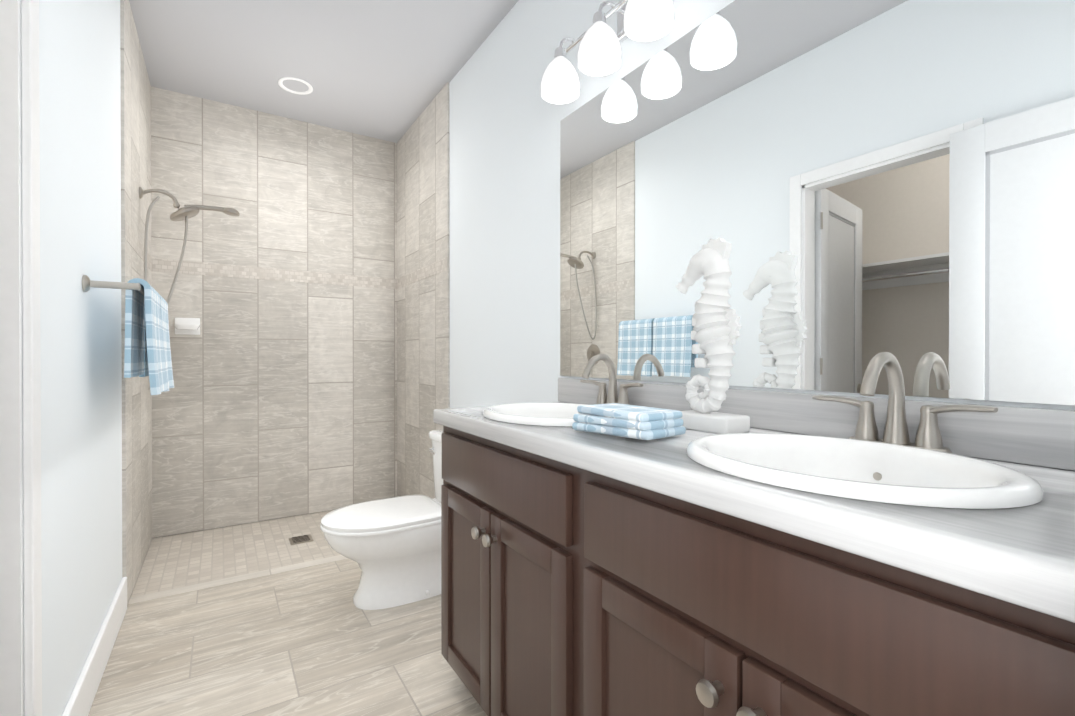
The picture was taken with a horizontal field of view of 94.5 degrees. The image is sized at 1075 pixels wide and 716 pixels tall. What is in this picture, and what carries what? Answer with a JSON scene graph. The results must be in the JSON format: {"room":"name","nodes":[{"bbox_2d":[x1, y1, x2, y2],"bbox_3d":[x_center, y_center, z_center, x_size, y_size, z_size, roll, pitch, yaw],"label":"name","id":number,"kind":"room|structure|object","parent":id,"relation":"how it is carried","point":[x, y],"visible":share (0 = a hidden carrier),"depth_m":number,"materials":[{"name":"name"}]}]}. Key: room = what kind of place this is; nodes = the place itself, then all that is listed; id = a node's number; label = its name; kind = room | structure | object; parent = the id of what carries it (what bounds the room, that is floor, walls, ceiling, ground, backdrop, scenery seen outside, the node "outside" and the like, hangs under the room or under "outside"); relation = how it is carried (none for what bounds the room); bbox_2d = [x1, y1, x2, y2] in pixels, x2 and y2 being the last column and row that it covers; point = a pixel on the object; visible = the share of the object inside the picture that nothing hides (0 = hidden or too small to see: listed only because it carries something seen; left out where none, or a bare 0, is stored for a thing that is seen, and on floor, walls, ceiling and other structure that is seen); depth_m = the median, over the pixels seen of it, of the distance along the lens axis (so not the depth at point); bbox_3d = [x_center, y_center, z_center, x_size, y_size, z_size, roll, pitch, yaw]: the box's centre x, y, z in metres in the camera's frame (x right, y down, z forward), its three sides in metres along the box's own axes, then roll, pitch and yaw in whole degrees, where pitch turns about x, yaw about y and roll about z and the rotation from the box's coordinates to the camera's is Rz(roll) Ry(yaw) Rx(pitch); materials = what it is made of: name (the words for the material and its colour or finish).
{"room":"bathroom","nodes":[
{"label":"bathroom","id":0,"kind":"room"},
{"bbox_2d":[20,0,121,715],"bbox_3d":[-1.320,-0.268,1.303,0.100,2.740,4.010,0,0,-33],"label":"wall","id":1,"kind":"structure","parent":0,"point":[80,329],"depth_m":1.50,"materials":[{"name":"paint"}]},
{"bbox_2d":[0,0,41,715],"bbox_3d":[-0.960,0.058,0.757,0.116,2.092,0.824,0,0,-33],"label":"door frame","id":2,"kind":"structure","parent":1,"relation":"attached to","point":[20,517],"depth_m":1.06,"materials":[{"name":"white paint"}]},
{"bbox_2d":[62,577,126,715],"bbox_3d":[-1.470,1.028,1.654,0.017,0.145,1.225,0,0,-33],"label":"baseboard","id":3,"kind":"structure","parent":1,"relation":"attached to","point":[81,698],"depth_m":1.62,"materials":[{"name":"white paint"}]},
{"bbox_2d":[82,275,173,394],"bbox_3d":[-1.546,-0.067,1.925,0.187,0.404,0.794,0,0,-33],"label":"towel rail","id":4,"kind":"object","parent":1,"relation":"attached to","point":[147,346],"visible":0.98,"depth_m":1.72,"materials":[{"name":"blue fabric"}]},
{"bbox_2d":[120,0,151,604],"bbox_3d":[-2.077,-0.274,2.593,0.012,2.740,1.020,0,0,-33],"label":"wall tile","id":5,"kind":"structure","parent":1,"relation":"attached to","point":[136,392],"depth_m":2.40,"materials":[{"name":"beige tile"}]},
{"bbox_2d":[125,220,151,270],"bbox_3d":[-2.068,-0.564,2.590,0.002,0.080,1.008,0,0,-33],"label":"tile band","id":6,"kind":"object","parent":5,"relation":"attached to","point":[133,241],"visible":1,"depth_m":2.46,"materials":[{"name":"beige tile"}]},
{"bbox_2d":[139,187,239,303],"bbox_3d":[-1.869,-0.410,2.690,0.444,0.954,0.170,0,0,-33],"label":"shower head","id":7,"kind":"object","parent":5,"relation":"attached to","point":[186,212],"visible":0.62,"depth_m":2.63},
{"bbox_2d":[88,559,486,715],"bbox_3d":[-0.375,1.152,1.334,1.520,0.100,3.035,0,0,-33],"label":"floor","id":8,"kind":"structure","parent":0,"point":[312,641],"depth_m":1.83,"materials":[{"name":"tile"}]},
{"bbox_2d":[128,555,347,604],"bbox_3d":[-1.212,1.145,2.645,1.520,0.102,0.075,0,0,-33],"label":"threshold","id":9,"kind":"object","parent":8,"relation":"on","point":[180,590],"visible":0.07,"depth_m":2.45,"materials":[{"name":"tile"}]},
{"bbox_2d":[320,429,442,609],"bbox_3d":[-0.605,0.743,2.351,0.781,0.710,0.525,0,0,-33],"label":"toilet","id":10,"kind":"object","parent":8,"relation":"on","point":[391,546],"visible":0.73,"depth_m":2.20,"materials":[{"name":"white ceramic"}]},
{"bbox_2d":[433,420,1074,715],"bbox_3d":[0.289,0.665,1.171,0.567,0.876,1.560,0,0,-33],"label":"bathroom vanity","id":11,"kind":"object","parent":8,"relation":"on","point":[569,588],"depth_m":0.79,"materials":[{"name":"brown wood"}]},
{"bbox_2d":[433,408,1074,611],"bbox_3d":[0.300,0.202,1.177,0.542,0.048,1.600,0,0,-33],"label":"countertop","id":12,"kind":"structure","parent":11,"relation":"on","point":[1033,554],"depth_m":0.58,"materials":[{"name":"white stone"}]},
{"bbox_2d":[457,400,593,431],"bbox_3d":[0.049,0.254,1.521,0.410,0.194,0.500,0,0,-33],"label":"sink","id":13,"kind":"object","parent":12,"relation":"in","point":[542,416],"depth_m":1.67,"materials":[{"name":"white ceramic"}]},
{"bbox_2d":[577,353,648,404],"bbox_3d":[0.207,0.080,1.621,0.153,0.190,0.302,0,0,-33],"label":"faucet","id":14,"kind":"object","parent":12,"relation":"on","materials":[{"name":"silver metal"}]},
{"bbox_2d":[572,403,685,439],"bbox_3d":[0.208,0.145,1.153,0.146,0.060,0.234,0,0,-39],"label":"folded towel","id":15,"kind":"object","parent":12,"relation":"on","point":[633,421],"visible":1,"depth_m":1.09,"materials":[{"name":"blue fabric"}]},
{"bbox_2d":[676,237,749,433],"bbox_3d":[0.418,-0.057,1.226,0.094,0.466,0.186,0,0,-33],"label":"decor","id":16,"kind":"object","parent":12,"relation":"on","point":[715,333],"visible":1,"depth_m":1.18,"materials":[{"name":"white ceramic"}]},
{"bbox_2d":[629,424,1074,531],"bbox_3d":[0.491,0.257,0.830,0.410,0.194,0.500,0,0,-33],"label":"sink","id":17,"kind":"object","parent":12,"relation":"in","point":[969,489],"depth_m":0.82,"materials":[{"name":"white ceramic"}]},
{"bbox_2d":[809,352,1004,447],"bbox_3d":[0.649,0.083,0.930,0.153,0.190,0.302,0,0,-33],"label":"faucet","id":18,"kind":"object","parent":12,"relation":"on","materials":[{"name":"silver metal"}]},
{"bbox_2d":[129,0,518,142],"bbox_3d":[-1.227,-1.688,1.356,3.120,0.100,4.210,0,0,-33],"label":"ceiling","id":19,"kind":"structure","parent":0,"point":[386,70],"depth_m":2.68,"materials":[{"name":"paint"}]},
{"bbox_2d":[278,77,312,94],"bbox_3d":[-1.461,-1.644,3.005,0.190,0.011,0.190,0,0,-33],"label":"recessed light","id":20,"kind":"object","parent":19,"relation":"in","point":[281,85],"visible":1,"depth_m":3.00,"materials":[{"name":"white paint"}]},
{"bbox_2d":[449,0,1074,409],"bbox_3d":[0.045,-0.272,2.175,0.100,2.740,4.210,0,0,-33],"label":"wall","id":21,"kind":"structure","parent":0,"point":[505,118],"depth_m":2.31,"materials":[{"name":"paint"}]},
{"bbox_2d":[397,82,449,498],"bbox_3d":[-0.806,-0.277,3.405,0.012,2.740,1.020,0,0,-33],"label":"wall tile","id":22,"kind":"structure","parent":21,"relation":"attached to","point":[423,349],"depth_m":3.34,"materials":[{"name":"beige tile"}]},
{"bbox_2d":[397,257,447,288],"bbox_3d":[-0.809,-0.567,3.395,0.002,0.080,1.008,0,0,-33],"label":"tile band","id":23,"kind":"object","parent":22,"relation":"attached to","point":[434,268],"visible":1,"depth_m":3.30,"materials":[{"name":"beige tile"}]},
{"bbox_2d":[540,0,674,103],"bbox_3d":[0.227,-1.061,1.593,0.215,0.267,0.644,0,0,-33],"label":"sconce","id":24,"kind":"object","parent":21,"relation":"attached to","point":[599,40],"visible":1,"depth_m":1.56,"materials":[{"name":"white glass"}]},
{"bbox_2d":[558,378,1074,470],"bbox_3d":[0.520,0.129,1.317,0.021,0.094,1.600,0,0,-33],"label":"backsplash","id":25,"kind":"structure","parent":21,"relation":"attached to","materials":[{"name":"stone"}]},
{"bbox_2d":[560,0,1074,405],"bbox_3d":[0.521,-0.437,1.330,0.006,1.022,1.585,0,0,-33],"label":"mirror","id":26,"kind":"object","parent":21,"relation":"attached to","point":[859,185],"visible":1,"depth_m":1.09,"materials":[{"name":"clear glass"}]},
{"bbox_3d":[-1.786,-0.277,3.444,1.620,2.740,0.100,0,0,-33],"label":"wall","id":27,"kind":"structure","parent":0,"visible":0},
{"bbox_2d":[174,317,199,334],"bbox_3d":[-2.163,-0.198,3.070,0.130,0.105,0.100,0,0,-33],"label":"soap shelf","id":28,"kind":"object","parent":27,"relation":"attached to","point":[187,326],"visible":1,"depth_m":3.08,"materials":[{"name":"white ceramic"}]},
{"bbox_2d":[151,86,396,537],"bbox_3d":[-1.713,-0.277,3.424,1.496,2.740,0.012,0,0,-33],"label":"wall tile","id":29,"kind":"structure","parent":27,"relation":"attached to","point":[278,400],"depth_m":3.36,"materials":[{"name":"beige tile"}]},
{"bbox_2d":[152,258,396,288],"bbox_3d":[-1.710,-0.567,3.416,1.496,0.080,0.002,0,0,-33],"label":"tile band","id":30,"kind":"object","parent":29,"relation":"attached to","point":[198,268],"visible":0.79,"depth_m":3.35,"materials":[{"name":"beige tile"}]},
{"label":"outside","id":31,"kind":"structure","parent":0,"visible":0},
{"bbox_2d":[130,509,340,597],"bbox_3d":[-1.474,1.146,3.055,1.520,0.096,0.900,0,0,-33],"label":"floor","id":32,"kind":"structure","parent":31,"point":[184,559],"depth_m":2.81,"materials":[{"name":"tile"}]},
{"bbox_2d":[289,534,312,544],"bbox_3d":[-1.428,1.095,3.002,0.120,0.007,0.120,0,0,-33],"label":"floor drain","id":33,"kind":"object","parent":32,"relation":"in","point":[300,539],"visible":1,"depth_m":2.99,"materials":[{"name":"silver metal"}]}
]}

